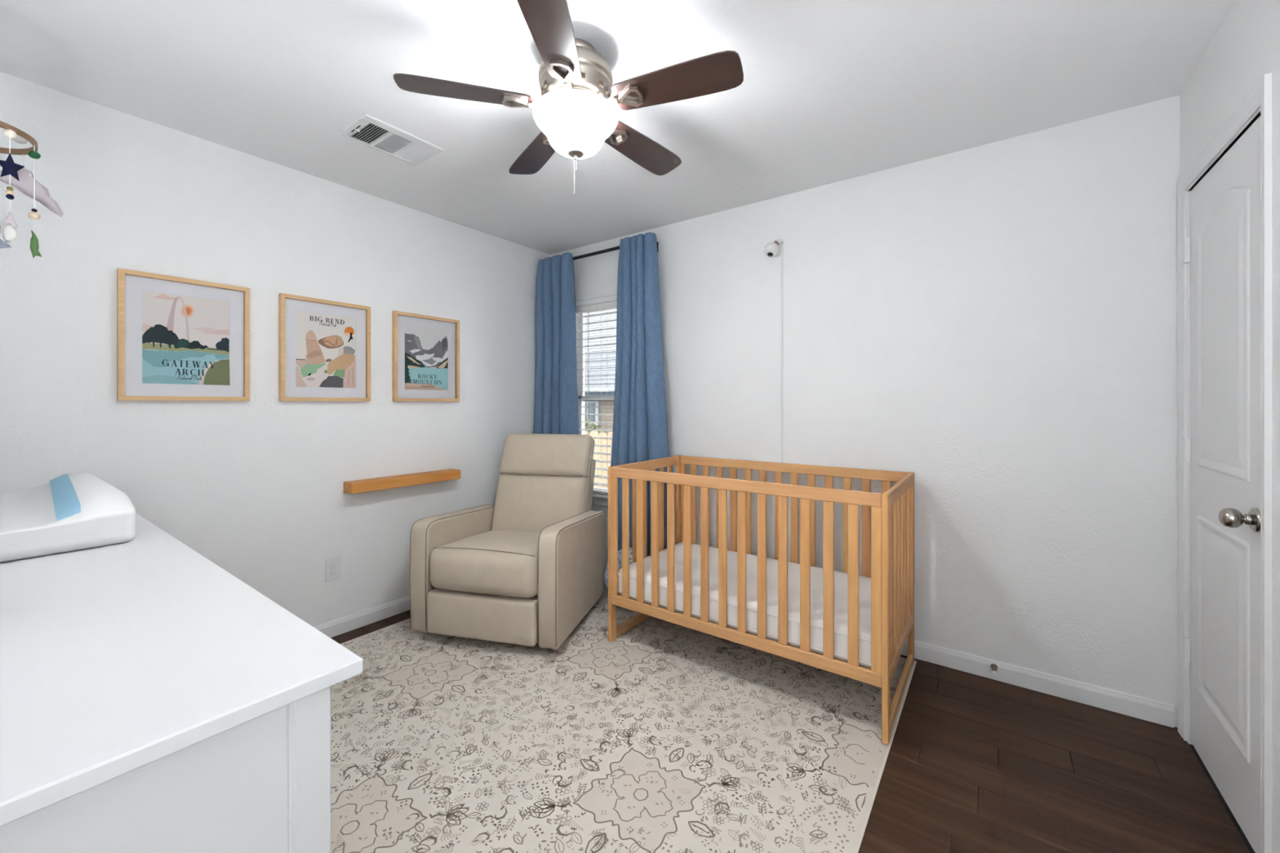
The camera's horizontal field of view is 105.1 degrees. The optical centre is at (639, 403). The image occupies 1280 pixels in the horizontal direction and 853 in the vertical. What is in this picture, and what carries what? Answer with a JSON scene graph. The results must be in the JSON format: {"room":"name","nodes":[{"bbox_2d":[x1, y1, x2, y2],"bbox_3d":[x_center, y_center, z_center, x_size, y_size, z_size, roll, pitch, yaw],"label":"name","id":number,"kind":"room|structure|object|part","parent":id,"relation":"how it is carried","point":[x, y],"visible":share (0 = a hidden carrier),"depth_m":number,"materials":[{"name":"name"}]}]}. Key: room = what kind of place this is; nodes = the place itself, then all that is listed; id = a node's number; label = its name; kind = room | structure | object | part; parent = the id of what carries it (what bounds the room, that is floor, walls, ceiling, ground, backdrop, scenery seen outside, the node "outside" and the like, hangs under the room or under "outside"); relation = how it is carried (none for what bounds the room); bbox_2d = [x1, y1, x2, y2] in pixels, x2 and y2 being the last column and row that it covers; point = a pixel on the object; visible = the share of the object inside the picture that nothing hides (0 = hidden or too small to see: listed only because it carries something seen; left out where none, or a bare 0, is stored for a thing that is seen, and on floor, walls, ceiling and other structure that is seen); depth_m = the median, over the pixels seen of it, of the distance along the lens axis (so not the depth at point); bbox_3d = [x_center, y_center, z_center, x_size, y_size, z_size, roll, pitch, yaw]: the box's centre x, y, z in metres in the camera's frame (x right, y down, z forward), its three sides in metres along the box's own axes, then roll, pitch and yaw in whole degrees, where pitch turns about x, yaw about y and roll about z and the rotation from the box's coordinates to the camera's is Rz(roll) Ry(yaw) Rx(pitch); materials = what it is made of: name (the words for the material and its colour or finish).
{"room":"bedroom","nodes":[
{"label":"bedroom","id":0,"kind":"room"},
{"bbox_2d":[0,71,550,626],"bbox_3d":[-1.628,0.007,2.771,0.120,2.590,3.171,0,0,36],"label":"wall","id":1,"kind":"structure","parent":0,"point":[254,487],"depth_m":2.36,"materials":[{"name":"white paint"}]},
{"bbox_2d":[116,267,249,400],"bbox_3d":[-1.983,-0.278,2.153,0.029,0.533,0.430,0,0,36],"label":"framed print","id":2,"kind":"object","parent":1,"relation":"attached to","point":[179,339],"visible":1,"depth_m":2.14,"materials":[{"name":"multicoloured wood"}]},
{"bbox_2d":[278,293,370,401],"bbox_3d":[-1.658,-0.278,2.601,0.029,0.533,0.430,0,0,36],"label":"framed print","id":3,"kind":"object","parent":1,"relation":"attached to","point":[324,345],"visible":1,"depth_m":2.59,"materials":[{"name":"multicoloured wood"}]},
{"bbox_2d":[325,555,340,582],"bbox_3d":[-1.648,0.892,2.633,0.009,0.121,0.075,0,0,36],"label":"wall outlet","id":4,"kind":"object","parent":1,"relation":"attached to","point":[332,565],"visible":1,"depth_m":2.63,"materials":[{"name":"white plastic"}]},
{"bbox_2d":[330,568,336,575],"bbox_3d":[-1.647,0.908,2.632,0.005,0.029,0.029,0,0,36],"label":"socket","id":5,"kind":"object","parent":4,"relation":"attached to","point":[333,571],"depth_m":2.63,"materials":[{"name":"grey plastic"}]},
{"bbox_2d":[330,563,336,569],"bbox_3d":[-1.647,0.875,2.632,0.005,0.029,0.029,0,0,36],"label":"socket","id":6,"kind":"object","parent":4,"relation":"attached to","point":[333,566],"depth_m":2.63,"materials":[{"name":"grey plastic"}]},
{"bbox_2d":[313,595,409,637],"bbox_3d":[-1.574,1.210,2.731,0.014,0.083,2.931,0,0,36],"label":"baseboard","id":7,"kind":"structure","parent":1,"relation":"attached to","point":[332,628],"depth_m":2.75,"materials":[{"name":"white paint"}]},
{"bbox_2d":[343,468,461,493],"bbox_3d":[-1.386,0.457,2.913,0.105,0.056,0.658,0,0,36],"label":"shelf","id":8,"kind":"object","parent":1,"relation":"attached to","point":[354,486],"visible":1,"depth_m":2.84,"materials":[{"name":"brown wood"}]},
{"bbox_2d":[391,310,459,401],"bbox_3d":[-1.325,-0.278,3.059,0.029,0.533,0.430,0,0,36],"label":"framed print","id":9,"kind":"object","parent":1,"relation":"attached to","point":[425,349],"visible":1,"depth_m":3.05,"materials":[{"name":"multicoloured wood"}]},
{"bbox_2d":[0,0,1235,254],"bbox_3d":[-0.180,-1.238,1.719,3.699,0.100,3.171,0,0,36],"label":"ceiling","id":10,"kind":"structure","parent":0,"point":[830,91],"depth_m":1.81,"materials":[{"name":"white paint"}]},
{"bbox_2d":[0,120,63,257],"bbox_3d":[-1.721,-0.770,1.249,0.258,0.835,0.269,0,0,-29],"label":"mobile","id":11,"kind":"object","parent":10,"relation":"hanging from","point":[15,175],"visible":1,"depth_m":1.31,"materials":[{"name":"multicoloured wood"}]},
{"bbox_2d":[338,113,444,165],"bbox_3d":[-1.119,-1.181,2.221,0.251,0.015,0.350,0,0,36],"label":"ceiling vent","id":12,"kind":"object","parent":10,"relation":"in","point":[375,133],"visible":1,"depth_m":2.20,"materials":[{"name":"white metal"}]},
{"bbox_2d":[393,0,743,193],"bbox_3d":[-0.192,-0.949,1.687,1.086,0.478,1.055,0,0,36],"label":"ceiling fan","id":13,"kind":"object","parent":10,"relation":"hanging from","point":[575,113],"visible":1,"depth_m":1.56,"materials":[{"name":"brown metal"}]},
{"bbox_3d":[-0.559,-1.001,1.576,0.416,0.006,0.133,0,13,-14],"label":"blade","id":14,"kind":"part","parent":13,"relation":"part of","materials":[{"name":"brown wood"}]},
{"bbox_3d":[-0.408,-1.001,1.962,0.133,0.006,0.416,-15,8,-32],"label":"blade","id":15,"kind":"part","parent":13,"relation":"part of","materials":[{"name":"brown wood"}]},
{"bbox_3d":[-0.239,-1.001,1.312,0.133,0.006,0.416,13,1,3],"label":"blade","id":16,"kind":"part","parent":13,"relation":"part of","materials":[{"name":"brown wood"}]},
{"bbox_3d":[-0.223,-0.767,1.661,0.003,0.114,0.003,0,0,36],"label":"pull chain","id":17,"kind":"part","parent":13,"relation":"part of","materials":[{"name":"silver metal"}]},
{"bbox_3d":[-0.218,-0.912,1.664,0.292,0.128,0.292,0,0,36],"label":"lamp shade","id":18,"kind":"part","parent":13,"relation":"part of","materials":[{"name":"white glass"}]},
{"bbox_3d":[0.006,-1.001,1.937,0.133,0.006,0.416,-16,-10,38],"label":"blade","id":19,"kind":"part","parent":13,"relation":"part of","materials":[{"name":"brown wood"}]},
{"bbox_3d":[0.111,-1.001,1.535,0.416,0.006,0.133,0,-13,22],"label":"blade","id":20,"kind":"part","parent":13,"relation":"part of","materials":[{"name":"brown wood"}]},
{"bbox_2d":[330,609,1254,852],"bbox_3d":[-0.615,1.282,1.120,3.699,0.060,4.651,0,0,36],"label":"floor","id":21,"kind":"structure","parent":0,"point":[975,763],"depth_m":1.62,"materials":[{"name":"black wood"}]},
{"bbox_2d":[0,513,363,852],"bbox_3d":[-1.292,0.802,1.039,1.898,0.900,0.484,0,0,36],"label":"dresser","id":22,"kind":"object","parent":21,"relation":"on","point":[153,700],"visible":0.98,"depth_m":0.62,"materials":[{"name":"white paint"}]},
{"bbox_2d":[0,473,135,562],"bbox_3d":[-1.711,0.291,1.307,0.795,0.120,0.408,0,0,36],"label":"changing pad","id":23,"kind":"object","parent":22,"relation":"on","point":[67,513],"visible":1,"depth_m":1.21,"materials":[{"name":"white plastic"}]},
{"bbox_3d":[-0.564,0.750,0.499,0.013,0.753,0.356,0,0,36],"label":"panel","id":24,"kind":"part","parent":22,"relation":"part of","materials":[{"name":"white paint"}]},
{"bbox_2d":[330,586,916,852],"bbox_3d":[-0.332,1.249,2.144,2.439,0.006,2.326,0,0,36],"label":"area rug","id":25,"kind":"object","parent":21,"relation":"on","point":[662,736],"visible":0.6,"depth_m":1.78,"materials":[{"name":"beige fabric"}]},
{"bbox_2d":[409,433,605,649],"bbox_3d":[-0.701,0.726,2.907,0.835,1.041,0.960,0,0,14],"label":"recliner","id":26,"kind":"object","parent":25,"relation":"on","point":[526,568],"visible":1,"depth_m":2.57,"materials":[{"name":"beige fabric"}]},
{"bbox_3d":[-1.068,0.917,2.943,0.105,0.579,0.791,0,0,14],"label":"arm","id":27,"kind":"part","parent":26,"relation":"part of","materials":[{"name":"beige fabric"}]},
{"bbox_2d":[430,529,540,598],"bbox_3d":[-0.739,0.858,2.754,0.618,0.232,0.646,0,0,14],"label":"seat cushion","id":28,"kind":"object","parent":26,"relation":"on","point":[464,563],"depth_m":2.48,"materials":[{"name":"beige fabric"}]},
{"bbox_2d":[490,473,590,532],"bbox_3d":[-0.640,0.684,3.151,0.618,0.445,0.238,0,0,14],"label":"cushion","id":29,"kind":"object","parent":26,"relation":"on","point":[527,502],"depth_m":3.09,"materials":[{"name":"beige fabric"}]},
{"bbox_2d":[499,433,595,477],"bbox_3d":[-0.617,0.349,3.248,0.618,0.288,0.206,0,0,14],"label":"cushion","id":30,"kind":"object","parent":26,"relation":"on","point":[524,455],"depth_m":3.18,"materials":[{"name":"beige fabric"}]},
{"bbox_3d":[-0.359,0.917,2.768,0.105,0.579,0.791,0,0,14],"label":"arm","id":31,"kind":"part","parent":26,"relation":"part of","materials":[{"name":"beige fabric"}]},
{"bbox_2d":[604,547,647,587],"bbox_3d":[-0.060,1.034,3.033,0.352,0.264,0.193,0,0,36],"label":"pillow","id":32,"kind":"object","parent":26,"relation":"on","point":[620,552],"visible":0.11,"depth_m":3.02,"materials":[{"name":"white fabric"}]},
{"bbox_2d":[608,454,914,744],"bbox_3d":[0.578,0.789,2.463,1.329,0.914,0.715,0,0,36],"label":"crib","id":33,"kind":"object","parent":25,"relation":"on","point":[892,509],"visible":0.88,"depth_m":2.17,"materials":[{"name":"brown wood"}]},
{"bbox_3d":[-0.146,0.789,2.575,0.022,0.914,0.046,0,0,36],"label":"post","id":34,"kind":"part","parent":33,"relation":"part of","materials":[{"name":"brown wood"}]},
{"bbox_3d":[0.051,1.216,2.846,0.020,0.046,0.623,0,0,36],"label":"foot rail","id":35,"kind":"part","parent":33,"relation":"part of","materials":[{"name":"brown wood"}]},
{"bbox_3d":[0.051,0.360,2.846,0.020,0.054,0.623,0,0,36],"label":"rail","id":36,"kind":"part","parent":33,"relation":"part of","materials":[{"name":"brown wood"}]},
{"bbox_3d":[0.247,0.789,3.116,0.022,0.914,0.046,0,0,36],"label":"post","id":37,"kind":"part","parent":33,"relation":"part of","materials":[{"name":"brown wood"}]},
{"bbox_2d":[617,542,871,668],"bbox_3d":[0.578,0.936,2.463,1.273,0.150,0.671,0,0,36],"label":"mattress","id":38,"kind":"object","parent":33,"relation":"in","point":[841,579],"visible":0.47,"depth_m":2.27,"materials":[{"name":"white fabric"}]},
{"bbox_3d":[0.375,0.359,2.183,1.281,0.050,0.020,0,0,36],"label":"rail","id":39,"kind":"part","parent":33,"relation":"part of","materials":[{"name":"brown wood"}]},
{"bbox_3d":[0.375,1.022,2.183,1.281,0.050,0.020,0,0,36],"label":"rail","id":40,"kind":"part","parent":33,"relation":"part of","materials":[{"name":"brown wood"}]},
{"bbox_3d":[0.781,0.359,2.743,1.281,0.050,0.020,0,0,36],"label":"rail","id":41,"kind":"part","parent":33,"relation":"part of","materials":[{"name":"brown wood"}]},
{"bbox_3d":[0.908,0.789,1.810,0.022,0.914,0.046,0,0,36],"label":"post","id":42,"kind":"part","parent":33,"relation":"part of","materials":[{"name":"brown wood"}]},
{"bbox_3d":[1.105,0.360,2.080,0.020,0.054,0.623,0,0,36],"label":"rail","id":43,"kind":"part","parent":33,"relation":"part of","materials":[{"name":"brown wood"}]},
{"bbox_3d":[1.105,1.216,2.080,0.020,0.046,0.623,0,0,36],"label":"foot rail","id":44,"kind":"part","parent":33,"relation":"part of","materials":[{"name":"brown wood"}]},
{"bbox_3d":[1.105,1.018,2.080,0.020,0.057,0.623,0,0,36],"label":"rail","id":45,"kind":"part","parent":33,"relation":"part of","materials":[{"name":"brown wood"}]},
{"bbox_3d":[1.301,0.789,2.351,0.022,0.914,0.046,0,0,36],"label":"post","id":46,"kind":"part","parent":33,"relation":"part of","materials":[{"name":"brown wood"}]},
{"bbox_2d":[550,95,1179,727],"bbox_3d":[0.716,0.007,2.954,3.699,2.590,0.120,0,0,36],"label":"wall","id":47,"kind":"structure","parent":0,"point":[995,324],"depth_m":2.25,"materials":[{"name":"white paint"}]},
{"bbox_2d":[575,292,617,506],"bbox_3d":[-0.261,-0.018,3.613,0.708,1.541,0.129,0,0,36],"label":"window","id":48,"kind":"structure","parent":47,"relation":"in","point":[602,500],"depth_m":3.69,"materials":[{"name":"white paint"}]},
{"bbox_2d":[575,300,617,494],"bbox_3d":[-0.267,-0.035,3.605,0.566,1.396,0.076,0,0,36],"label":"window blind","id":49,"kind":"object","parent":48,"relation":"attached to","point":[613,304],"visible":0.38,"depth_m":3.63,"materials":[{"name":"white plastic"}]},
{"bbox_3d":[-0.264,0.654,3.609,0.558,0.018,0.054,0,0,36],"label":"rail","id":50,"kind":"part","parent":49,"relation":"part of","materials":[{"name":"white plastic"}]},
{"bbox_3d":[-0.264,-0.019,3.609,0.002,1.352,0.067,0,0,36],"label":"ladder cord","id":51,"kind":"part","parent":49,"relation":"part of","materials":[{"name":"white plastic"}]},
{"bbox_3d":[-0.279,-0.056,3.588,0.686,1.466,0.022,0,0,36],"label":"casing","id":52,"kind":"part","parent":48,"relation":"part of","materials":[{"name":"white paint"}]},
{"bbox_3d":[-0.268,0.678,3.603,0.708,0.022,0.105,0,0,36],"label":"sill","id":53,"kind":"part","parent":48,"relation":"part of","materials":[{"name":"white paint"}]},
{"bbox_2d":[573,241,658,260],"bbox_3d":[-0.309,-1.055,3.548,1.078,0.070,0.123,0,0,36],"label":"curtain rod","id":54,"kind":"object","parent":47,"relation":"attached to","point":[615,248],"visible":0.28,"depth_m":3.47,"materials":[{"name":"black metal"}]},
{"bbox_2d":[533,252,578,434],"bbox_3d":[-0.634,0.059,3.644,0.447,2.326,0.124,0,0,36],"label":"window curtain","id":55,"kind":"object","parent":54,"relation":"hanging from","point":[556,393],"visible":0.66,"depth_m":3.61,"materials":[{"name":"fabric"}]},
{"bbox_3d":[-0.343,-1.070,3.518,1.058,0.022,0.023,0,0,36],"label":"rod","id":56,"kind":"part","parent":54,"relation":"part of","materials":[{"name":"black metal"}]},
{"bbox_2d":[610,232,669,556],"bbox_3d":[-0.024,0.059,3.200,0.478,2.326,0.126,0,0,36],"label":"window curtain","id":57,"kind":"object","parent":54,"relation":"hanging from","point":[640,429],"visible":0.7,"depth_m":3.16,"materials":[{"name":"fabric"}]},
{"bbox_2d":[709,531,716,547],"bbox_3d":[0.466,0.867,3.056,0.075,0.121,0.009,0,0,36],"label":"wall outlet","id":58,"kind":"object","parent":47,"relation":"attached to","point":[713,535],"visible":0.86,"depth_m":3.06,"materials":[{"name":"white plastic"}]},
{"bbox_2d":[764,239,783,257],"bbox_3d":[0.758,-0.884,2.793,0.093,0.102,0.090,0,0,36],"label":"security camera","id":59,"kind":"object","parent":47,"relation":"attached to","point":[771,249],"visible":1,"depth_m":2.77,"materials":[{"name":"white plastic"}]},
{"bbox_3d":[0.791,-0.917,2.795,0.056,0.036,0.027,0,0,-2],"label":"arm","id":60,"kind":"part","parent":59,"relation":"part of","materials":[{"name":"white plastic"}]},
{"bbox_2d":[780,243,782,483],"bbox_3d":[0.810,-0.047,2.803,0.012,1.738,0.013,0,0,36],"label":"cable cover","id":61,"kind":"object","parent":47,"relation":"attached to","point":[781,244],"visible":0.79,"depth_m":2.80,"materials":[{"name":"white plastic"}]},
{"bbox_2d":[787,545,790,562],"bbox_3d":[0.821,0.867,2.798,0.075,0.121,0.009,0,0,36],"label":"wall outlet","id":62,"kind":"object","parent":47,"relation":"attached to","point":[788,546],"visible":0.06,"depth_m":2.78,"materials":[{"name":"white plastic"}]},
{"bbox_2d":[605,563,1174,728],"bbox_3d":[0.676,1.210,2.901,3.428,0.083,0.014,0,0,36],"label":"baseboard","id":63,"kind":"structure","parent":47,"relation":"attached to","point":[1135,706],"depth_m":2.10,"materials":[{"name":"white paint"}]},
{"bbox_2d":[990,663,997,675],"bbox_3d":[1.582,1.194,2.190,0.027,0.027,0.072,0,0,36],"label":"door stop","id":64,"kind":"object","parent":63,"relation":"attached to","point":[993,667],"visible":1,"depth_m":2.19,"materials":[{"name":"silver metal"}]},
{"bbox_2d":[1179,0,1279,852],"bbox_3d":[1.233,0.007,0.619,0.120,2.590,3.051,0,0,36],"label":"wall","id":65,"kind":"structure","parent":0,"point":[1245,48],"depth_m":1.34,"materials":[{"name":"white paint"}]},
{"bbox_2d":[1181,115,1260,852],"bbox_3d":[1.835,0.231,1.570,0.101,2.018,0.658,0,0,36],"label":"door","id":66,"kind":"structure","parent":65,"relation":"in","point":[1222,651],"depth_m":1.50,"materials":[{"name":"white paint"}]},
{"bbox_3d":[1.837,0.705,1.552,0.005,0.619,0.428,0,0,36],"label":"panel","id":67,"kind":"part","parent":66,"relation":"part of","materials":[{"name":"white paint"}]},
{"bbox_3d":[1.837,-0.219,1.552,0.005,0.882,0.428,0,0,36],"label":"panel","id":68,"kind":"part","parent":66,"relation":"part of","materials":[{"name":"white paint"}]},
{"bbox_3d":[1.657,0.320,1.361,0.059,0.055,0.055,0,0,36],"label":"knob","id":69,"kind":"part","parent":66,"relation":"part of","materials":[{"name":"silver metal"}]},
{"bbox_2d":[1177,72,1271,852],"bbox_3d":[1.886,0.202,1.529,0.133,2.101,0.747,0,0,36],"label":"trim","id":70,"kind":"structure","parent":65,"relation":"attached to","point":[1258,102],"depth_m":1.29,"materials":[{"name":"white paint"}]},
{"label":"outside","id":71,"kind":"structure","parent":0,"visible":0},
{"bbox_3d":[4.167,2.302,17.458,24.000,0.100,26.849,0,0,36],"label":"ground","id":72,"kind":"structure","parent":71,"visible":0},
{"bbox_2d":[584,416,604,433],"bbox_3d":[-0.871,1.222,7.121,0.745,2.062,0.733,0,0,36],"label":"shrub","id":73,"kind":"object","parent":72,"relation":"on","point":[593,426],"visible":0.07,"depth_m":7.07,"materials":[{"name":"green plant"}]},
{"bbox_2d":[584,431,612,488],"bbox_3d":[-0.958,1.304,6.393,5.108,1.919,0.058,0,0,36],"label":"fence","id":74,"kind":"object","parent":72,"relation":"on","point":[593,433],"visible":0.04,"depth_m":6.00,"materials":[{"name":"brown wood"}]},
{"bbox_2d":[584,308,617,434],"bbox_3d":[0.226,-0.635,11.350,8.800,5.774,5.765,0,0,36],"label":"neighbor house","id":75,"kind":"structure","parent":72,"relation":"on","point":[611,371],"depth_m":9.57,"materials":[{"name":"white"}]},
{"bbox_3d":[-1.068,0.094,9.176,0.196,0.200,0.004,0,0,36],"label":"pane","id":76,"kind":"part","parent":75,"relation":"part of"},
{"bbox_3d":[-0.890,0.094,9.047,0.196,0.200,0.004,0,0,36],"label":"pane","id":77,"kind":"part","parent":75,"relation":"part of","materials":[{"name":"glass"}]},
{"bbox_3d":[-0.890,0.318,9.047,0.196,0.200,0.004,0,0,36],"label":"pane","id":78,"kind":"part","parent":75,"relation":"part of","materials":[{"name":"glass"}]}
]}

